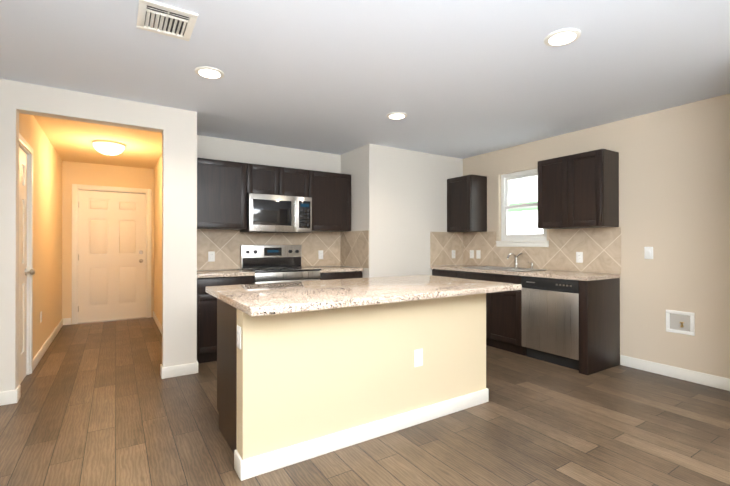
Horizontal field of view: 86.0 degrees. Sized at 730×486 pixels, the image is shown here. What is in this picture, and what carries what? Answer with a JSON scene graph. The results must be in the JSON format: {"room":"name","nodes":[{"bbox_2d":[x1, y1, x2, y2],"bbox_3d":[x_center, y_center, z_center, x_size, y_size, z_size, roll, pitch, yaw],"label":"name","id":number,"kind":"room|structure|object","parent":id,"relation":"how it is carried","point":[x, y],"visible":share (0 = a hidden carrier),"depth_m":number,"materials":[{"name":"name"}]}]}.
{"room":"kitchen","nodes":[
{"label":"kitchen","id":0,"kind":"room"},
{"bbox_2d":[19,113,61,357],"bbox_3d":[-3.699,-0.004,4.447,0.120,2.440,3.380,0,0,-32],"label":"wall","id":1,"kind":"structure","parent":0,"point":[47,229],"depth_m":4.42,"materials":[{"name":"beige paint"}]},
{"bbox_2d":[19,133,32,374],"bbox_3d":[-2.983,0.163,3.337,0.136,2.098,0.726,0,0,-32],"label":"door frame","id":2,"kind":"structure","parent":1,"relation":"attached to","point":[27,148],"depth_m":3.62,"materials":[{"name":"white wood"}]},
{"bbox_2d":[19,147,34,384],"bbox_3d":[-2.941,0.200,3.364,0.106,2.025,0.590,0,0,-32],"label":"door","id":3,"kind":"structure","parent":1,"relation":"in","point":[23,271],"depth_m":3.47,"materials":[{"name":"white wood"}]},
{"bbox_2d":[33,318,64,369],"bbox_3d":[-3.801,1.166,4.744,0.030,0.100,2.525,0,0,-32],"label":"baseboard","id":4,"kind":"structure","parent":1,"relation":"attached to","point":[46,345],"depth_m":4.48,"materials":[{"name":"white wood"}]},
{"bbox_2d":[0,79,196,391],"bbox_3d":[-2.189,-0.008,3.334,1.390,2.440,0.120,0,0,-32],"label":"wall","id":5,"kind":"structure","parent":0,"point":[176,128],"depth_m":3.42,"materials":[{"name":"white paint"}]},
{"bbox_2d":[160,361,197,378],"bbox_3d":[-1.686,1.163,3.574,0.306,0.100,0.016,0,0,-32],"label":"baseboard","id":6,"kind":"structure","parent":5,"relation":"attached to","point":[191,368],"depth_m":3.56,"materials":[{"name":"white wood"}]},
{"bbox_2d":[62,161,153,323],"bbox_3d":[-4.018,0.001,6.176,1.200,2.440,0.120,0,0,-32],"label":"wall","id":7,"kind":"structure","parent":0,"point":[100,174],"depth_m":5.94,"materials":[{"name":"beige paint"}]},
{"bbox_2d":[78,190,145,322],"bbox_3d":[-3.966,0.208,6.164,0.906,2.025,0.116,0,0,-32],"label":"front door","id":8,"kind":"structure","parent":7,"relation":"in","point":[111,255],"depth_m":6.16,"materials":[{"name":"white wood"}]},
{"bbox_2d":[72,184,151,323],"bbox_3d":[-3.980,0.168,6.191,1.050,2.105,0.136,0,0,-32],"label":"door frame","id":9,"kind":"structure","parent":7,"relation":"attached to","point":[77,187],"depth_m":6.05,"materials":[{"name":"white painted wood"}]},
{"bbox_2d":[154,154,161,324],"bbox_3d":[-2.557,-0.003,5.103,0.110,2.440,3.260,0,0,-32],"label":"wall","id":10,"kind":"structure","parent":0,"point":[158,240],"depth_m":5.76,"materials":[{"name":"beige paint"}]},
{"bbox_2d":[153,311,161,333],"bbox_3d":[-2.610,1.167,5.066,0.013,0.100,3.260,0,0,-32],"label":"baseboard","id":11,"kind":"structure","parent":10,"relation":"attached to","point":[157,321],"depth_m":5.72,"materials":[{"name":"white wood"}]},
{"bbox_2d":[197,135,340,270],"bbox_3d":[-1.159,-0.003,4.974,2.110,2.440,0.120,0,0,-32],"label":"wall","id":12,"kind":"structure","parent":0,"point":[214,148],"depth_m":4.86,"materials":[{"name":"white paint"}]},
{"bbox_2d":[197,158,246,229],"bbox_3d":[-1.671,-0.532,4.385,0.605,0.745,0.320,0,0,-32],"label":"upper cabinet","id":13,"kind":"object","parent":12,"relation":"attached to","point":[221,194],"visible":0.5,"depth_m":4.27,"materials":[{"name":"brown wood"}]},
{"bbox_2d":[197,229,339,269],"bbox_3d":[-1.178,0.077,4.884,1.975,0.465,0.010,0,0,-32],"label":"backsplash","id":14,"kind":"structure","parent":12,"relation":"attached to","point":[224,245],"depth_m":4.77,"materials":[{"name":"tile"}]},
{"bbox_2d":[208,251,214,261],"bbox_3d":[-1.764,0.156,4.499,0.072,0.116,0.008,0,0,-32],"label":"electrical outlet","id":15,"kind":"object","parent":14,"relation":"attached to","point":[211,256],"visible":1,"depth_m":4.50,"materials":[{"name":"white plastic"}]},
{"bbox_2d":[318,250,322,258],"bbox_3d":[-0.592,0.158,5.246,0.072,0.116,0.008,0,0,-32],"label":"electrical outlet","id":16,"kind":"object","parent":14,"relation":"attached to","point":[320,254],"visible":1,"depth_m":5.24,"materials":[{"name":"white plastic"}]},
{"bbox_2d":[247,163,308,196],"bbox_3d":[-1.093,-0.730,4.753,0.762,0.348,0.320,0,0,-32],"label":"upper cabinet","id":17,"kind":"object","parent":12,"relation":"attached to","point":[271,180],"visible":0.67,"depth_m":4.60,"materials":[{"name":"brown wood"}]},
{"bbox_2d":[240,193,311,232],"bbox_3d":[-1.053,-0.341,4.689,0.758,0.424,0.445,0,0,-32],"label":"over-the-range microwave","id":18,"kind":"object","parent":17,"relation":"attached to","point":[266,213],"visible":0.98,"depth_m":4.53,"materials":[{"name":"grey metal"}]},
{"bbox_2d":[309,170,350,231],"bbox_3d":[-0.517,-0.530,5.120,0.601,0.745,0.320,0,0,-32],"label":"upper cabinet","id":19,"kind":"object","parent":12,"relation":"attached to","point":[330,194],"visible":0.83,"depth_m":4.99,"materials":[{"name":"brown wood"}]},
{"bbox_2d":[341,144,376,277],"bbox_3d":[-0.091,-0.003,5.150,0.120,2.440,0.730,0,0,-32],"label":"wall","id":20,"kind":"structure","parent":0,"point":[359,165],"depth_m":4.89,"materials":[{"name":"white paint"}]},
{"bbox_2d":[340,230,368,267],"bbox_3d":[-0.146,0.078,5.114,0.010,0.465,0.708,0,0,-32],"label":"backsplash","id":21,"kind":"structure","parent":20,"relation":"attached to","point":[354,248],"depth_m":5.09,"materials":[{"name":"tile"}]},
{"bbox_2d":[0,317,729,485],"bbox_3d":[-0.256,1.238,3.654,5.240,0.050,9.370,0,0,-32],"label":"floor","id":22,"kind":"structure","parent":0,"point":[100,404],"depth_m":2.50,"materials":[{"name":"brown wood"}]},
{"bbox_2d":[197,276,253,362],"bbox_3d":[-1.596,0.782,4.263,0.605,0.865,0.600,0,0,-32],"label":"base cabinet","id":23,"kind":"object","parent":22,"relation":"on","point":[206,327],"visible":0.33,"depth_m":3.94,"materials":[{"name":"brown wood"}]},
{"bbox_2d":[197,269,254,277],"bbox_3d":[-1.586,0.329,4.248,0.605,0.038,0.613,0,0,-32],"label":"countertop","id":24,"kind":"structure","parent":23,"relation":"on","point":[219,273],"depth_m":4.10,"materials":[{"name":"stone"}]},
{"bbox_2d":[217,298,236,453],"bbox_3d":[-0.555,0.777,2.556,0.669,0.864,0.605,0,0,-32],"label":"base cabinet","id":25,"kind":"object","parent":22,"relation":"on","point":[227,361],"visible":0.06,"depth_m":2.31,"materials":[{"name":"brown wood"}]},
{"bbox_2d":[206,275,521,315],"bbox_3d":[0.019,0.324,2.807,1.990,0.040,1.100,0,0,-32],"label":"countertop","id":26,"kind":"structure","parent":25,"relation":"on","point":[260,299],"depth_m":2.46,"materials":[{"name":"stone"}]},
{"bbox_2d":[240,245,320,283],"bbox_3d":[-0.989,0.621,4.585,0.770,1.190,0.676,0,0,-32],"label":"range","id":27,"kind":"object","parent":22,"relation":"on","point":[273,263],"visible":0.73,"depth_m":4.67,"materials":[{"name":"grey metal"}]},
{"bbox_2d":[319,271,362,279],"bbox_3d":[-0.442,0.785,4.998,0.601,0.865,0.600,0,0,-32],"label":"base cabinet","id":28,"kind":"object","parent":22,"relation":"on","point":[340,275],"visible":0.02,"depth_m":4.74,"materials":[{"name":"brown wood"}]},
{"bbox_2d":[308,266,363,272],"bbox_3d":[-0.432,0.331,4.984,0.601,0.038,0.613,0,0,-32],"label":"countertop","id":29,"kind":"structure","parent":28,"relation":"on","point":[326,269],"depth_m":4.78,"materials":[{"name":"stone"}]},
{"bbox_2d":[237,293,485,459],"bbox_3d":[0.118,0.777,2.548,1.840,0.865,0.120,0,0,-32],"label":"wall","id":30,"kind":"structure","parent":22,"relation":"on","point":[303,376],"depth_m":2.34,"materials":[{"name":"beige paint"}]},
{"bbox_2d":[237,325,240,349],"bbox_3d":[-0.663,0.493,2.052,0.008,0.116,0.072,0,0,-32],"label":"outlet","id":31,"kind":"object","parent":30,"relation":"attached to","point":[239,337],"visible":1,"depth_m":2.04,"materials":[{"name":"white plastic"}]},
{"bbox_2d":[234,388,488,480],"bbox_3d":[0.121,1.160,2.541,1.866,0.100,0.133,0,0,-32],"label":"baseboard","id":32,"kind":"structure","parent":30,"relation":"attached to","point":[248,468],"depth_m":2.32,"materials":[{"name":"white wood"}]},
{"bbox_2d":[414,348,422,366],"bbox_3d":[0.360,0.770,2.625,0.072,0.116,0.008,0,0,-32],"label":"outlet","id":33,"kind":"object","parent":30,"relation":"attached to","point":[418,357],"visible":1,"depth_m":2.62,"materials":[{"name":"white plastic"}]},
{"bbox_2d":[432,269,495,336],"bbox_3d":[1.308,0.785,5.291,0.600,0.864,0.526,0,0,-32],"label":"base cabinet","id":34,"kind":"object","parent":22,"relation":"on","point":[490,297],"depth_m":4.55,"materials":[{"name":"brown wood"}]},
{"bbox_2d":[430,265,620,280],"bbox_3d":[1.717,0.330,4.615,0.613,0.038,2.107,0,0,-32],"label":"countertop","id":35,"kind":"structure","parent":34,"relation":"on","point":[576,275],"depth_m":4.11,"materials":[{"name":"stone"}]},
{"bbox_2d":[463,266,545,270],"bbox_3d":[1.656,0.404,4.722,0.469,0.201,0.838,0,0,-32],"label":"sink","id":36,"kind":"object","parent":35,"relation":"in","point":[503,268],"visible":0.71,"depth_m":4.76,"materials":[{"name":"silver metal"}]},
{"bbox_2d":[507,253,522,267],"bbox_3d":[1.835,0.214,4.801,0.204,0.191,0.115,0,0,-32],"label":"faucet","id":37,"kind":"object","parent":35,"relation":"on","point":[516,261],"visible":1,"depth_m":4.85,"materials":[{"name":"silver metal"}]},
{"bbox_2d":[521,276,578,370],"bbox_3d":[2.073,0.783,4.068,0.582,0.863,0.610,0,0,-32],"label":"dishwasher","id":38,"kind":"object","parent":22,"relation":"on","point":[550,320],"visible":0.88,"depth_m":3.89,"materials":[{"name":"grey metal"}]},
{"bbox_2d":[579,278,619,374],"bbox_3d":[2.270,0.781,3.780,0.600,0.865,0.083,0,0,-32],"label":"cabinet end panel","id":39,"kind":"object","parent":22,"relation":"on","point":[599,325],"visible":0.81,"depth_m":3.69,"materials":[{"name":"brown wood"}]},
{"bbox_2d":[0,0,729,168],"bbox_3d":[-0.256,-1.252,3.662,5.240,0.050,9.370,0,0,-32],"label":"ceiling","id":40,"kind":"structure","parent":0,"point":[462,79],"depth_m":2.73,"materials":[{"name":"white paint"}]},
{"bbox_2d":[92,140,125,156],"bbox_3d":[-3.153,-1.142,4.822,0.350,0.162,0.350,0,0,-32],"label":"light","id":41,"kind":"object","parent":40,"relation":"attached to","point":[109,148],"visible":1,"depth_m":4.72,"materials":[{"name":"white glass"}]},
{"bbox_2d":[136,0,197,40],"bbox_3d":[-1.096,-1.224,2.160,0.275,0.013,0.315,0,0,-32],"label":"ceiling vent","id":42,"kind":"object","parent":40,"relation":"in","point":[164,19],"visible":1,"depth_m":2.14,"materials":[{"name":"white metal"}]},
{"bbox_2d":[195,66,223,78],"bbox_3d":[-1.119,-1.223,2.821,0.196,0.011,0.196,0,0,-32],"label":"recessed light","id":43,"kind":"object","parent":40,"relation":"in","point":[208,72],"visible":1,"depth_m":2.80,"materials":[{"name":"white plastic"}]},
{"bbox_2d":[387,112,406,118],"bbox_3d":[0.307,-1.221,3.765,0.196,0.011,0.196,0,0,-32],"label":"recessed light","id":44,"kind":"object","parent":40,"relation":"in","point":[397,115],"visible":0.94,"depth_m":3.73,"materials":[{"name":"white plastic"}]},
{"bbox_2d":[544,28,580,46],"bbox_3d":[1.179,-1.225,2.340,0.196,0.011,0.196,0,0,-32],"label":"recessed light","id":45,"kind":"object","parent":40,"relation":"in","point":[561,37],"visible":1,"depth_m":2.32,"materials":[{"name":"white plastic"}]},
{"bbox_2d":[377,145,462,276],"bbox_3d":[0.756,-0.002,5.328,1.500,2.440,0.120,0,0,-32],"label":"wall","id":46,"kind":"structure","parent":0,"point":[411,200],"depth_m":5.15,"materials":[{"name":"white paint"}]},
{"bbox_2d":[430,232,462,265],"bbox_3d":[1.153,0.079,5.503,0.616,0.465,0.010,0,0,-32],"label":"backsplash","id":47,"kind":"structure","parent":46,"relation":"attached to","point":[443,245],"depth_m":5.49,"materials":[{"name":"tile"}]},
{"bbox_2d":[463,93,729,378],"bbox_3d":[2.913,-0.007,3.448,0.120,2.440,5.610,0,0,-32],"label":"wall","id":48,"kind":"structure","parent":0,"point":[674,187],"depth_m":3.57,"materials":[{"name":"beige paint"}]},
{"bbox_2d":[447,174,486,231],"bbox_3d":[1.402,-0.529,5.407,0.320,0.745,0.437,0,0,-32],"label":"upper cabinet","id":49,"kind":"object","parent":48,"relation":"attached to","point":[466,203],"visible":1,"depth_m":5.26,"materials":[{"name":"brown wood"}]},
{"bbox_2d":[496,241,548,246],"bbox_3d":[1.953,0.010,4.869,0.072,0.074,0.740,0,0,-32],"label":"window sill","id":50,"kind":"structure","parent":48,"relation":"attached to","point":[522,243],"depth_m":4.83,"materials":[{"name":"white"}]},
{"bbox_2d":[501,168,546,240],"bbox_3d":[2.007,-0.466,4.905,0.064,0.875,0.680,0,0,-32],"label":"window","id":51,"kind":"structure","parent":48,"relation":"in","point":[505,188],"depth_m":5.02,"materials":[{"name":"white plastic"}]},
{"bbox_2d":[463,227,620,273],"bbox_3d":[1.986,0.077,4.782,0.010,0.465,2.098,0,0,-32],"label":"backsplash","id":52,"kind":"structure","parent":48,"relation":"attached to","point":[600,248],"depth_m":4.42,"materials":[{"name":"tile"}]},
{"bbox_2d":[470,250,473,257],"bbox_3d":[1.505,0.159,5.520,0.008,0.116,0.072,0,0,-32],"label":"electrical outlet","id":53,"kind":"object","parent":52,"relation":"attached to","point":[471,253],"visible":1,"depth_m":5.51,"materials":[{"name":"white plastic"}]},
{"bbox_2d":[476,250,480,258],"bbox_3d":[1.568,0.158,5.418,0.012,0.116,0.072,0,0,-32],"label":"switch","id":54,"kind":"object","parent":52,"relation":"attached to","point":[478,254],"visible":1,"depth_m":5.41,"materials":[{"name":"white plastic"}]},
{"bbox_2d":[576,252,582,262],"bbox_3d":[2.321,0.155,4.238,0.008,0.116,0.072,0,0,-32],"label":"electrical outlet","id":55,"kind":"object","parent":52,"relation":"attached to","point":[579,257],"visible":1,"depth_m":4.23,"materials":[{"name":"white plastic"}]},
{"bbox_2d":[538,149,618,228],"bbox_3d":[2.222,-0.533,4.120,0.320,0.745,0.685,0,0,-32],"label":"upper cabinet","id":56,"kind":"object","parent":48,"relation":"attached to","point":[579,190],"visible":1,"depth_m":3.94,"materials":[{"name":"brown wood"}]},
{"bbox_2d":[644,247,652,258],"bbox_3d":[2.677,0.093,3.694,0.012,0.116,0.072,0,0,-32],"label":"light switch","id":57,"kind":"object","parent":48,"relation":"attached to","point":[648,252],"visible":1,"depth_m":3.69,"materials":[{"name":"white plastic"}]},
{"bbox_2d":[620,355,729,390],"bbox_3d":[2.829,1.163,3.453,0.013,0.100,1.055,0,0,-32],"label":"baseboard","id":58,"kind":"structure","parent":48,"relation":"attached to","point":[710,380],"depth_m":3.50,"materials":[{"name":"white wood"}]},
{"bbox_2d":[666,310,694,335],"bbox_3d":[2.799,0.708,3.485,0.030,0.200,0.210,0,0,-32],"label":"box","id":59,"kind":"object","parent":48,"relation":"attached to","point":[680,322],"visible":1,"depth_m":3.48,"materials":[{"name":"white plastic"}]},
{"label":"outside","id":60,"kind":"structure","parent":0,"visible":0},
{"bbox_2d":[508,176,542,234],"bbox_3d":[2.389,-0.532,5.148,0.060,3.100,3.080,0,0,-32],"label":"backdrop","id":61,"kind":"structure","parent":60,"point":[517,217],"depth_m":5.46,"materials":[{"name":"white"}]}
]}

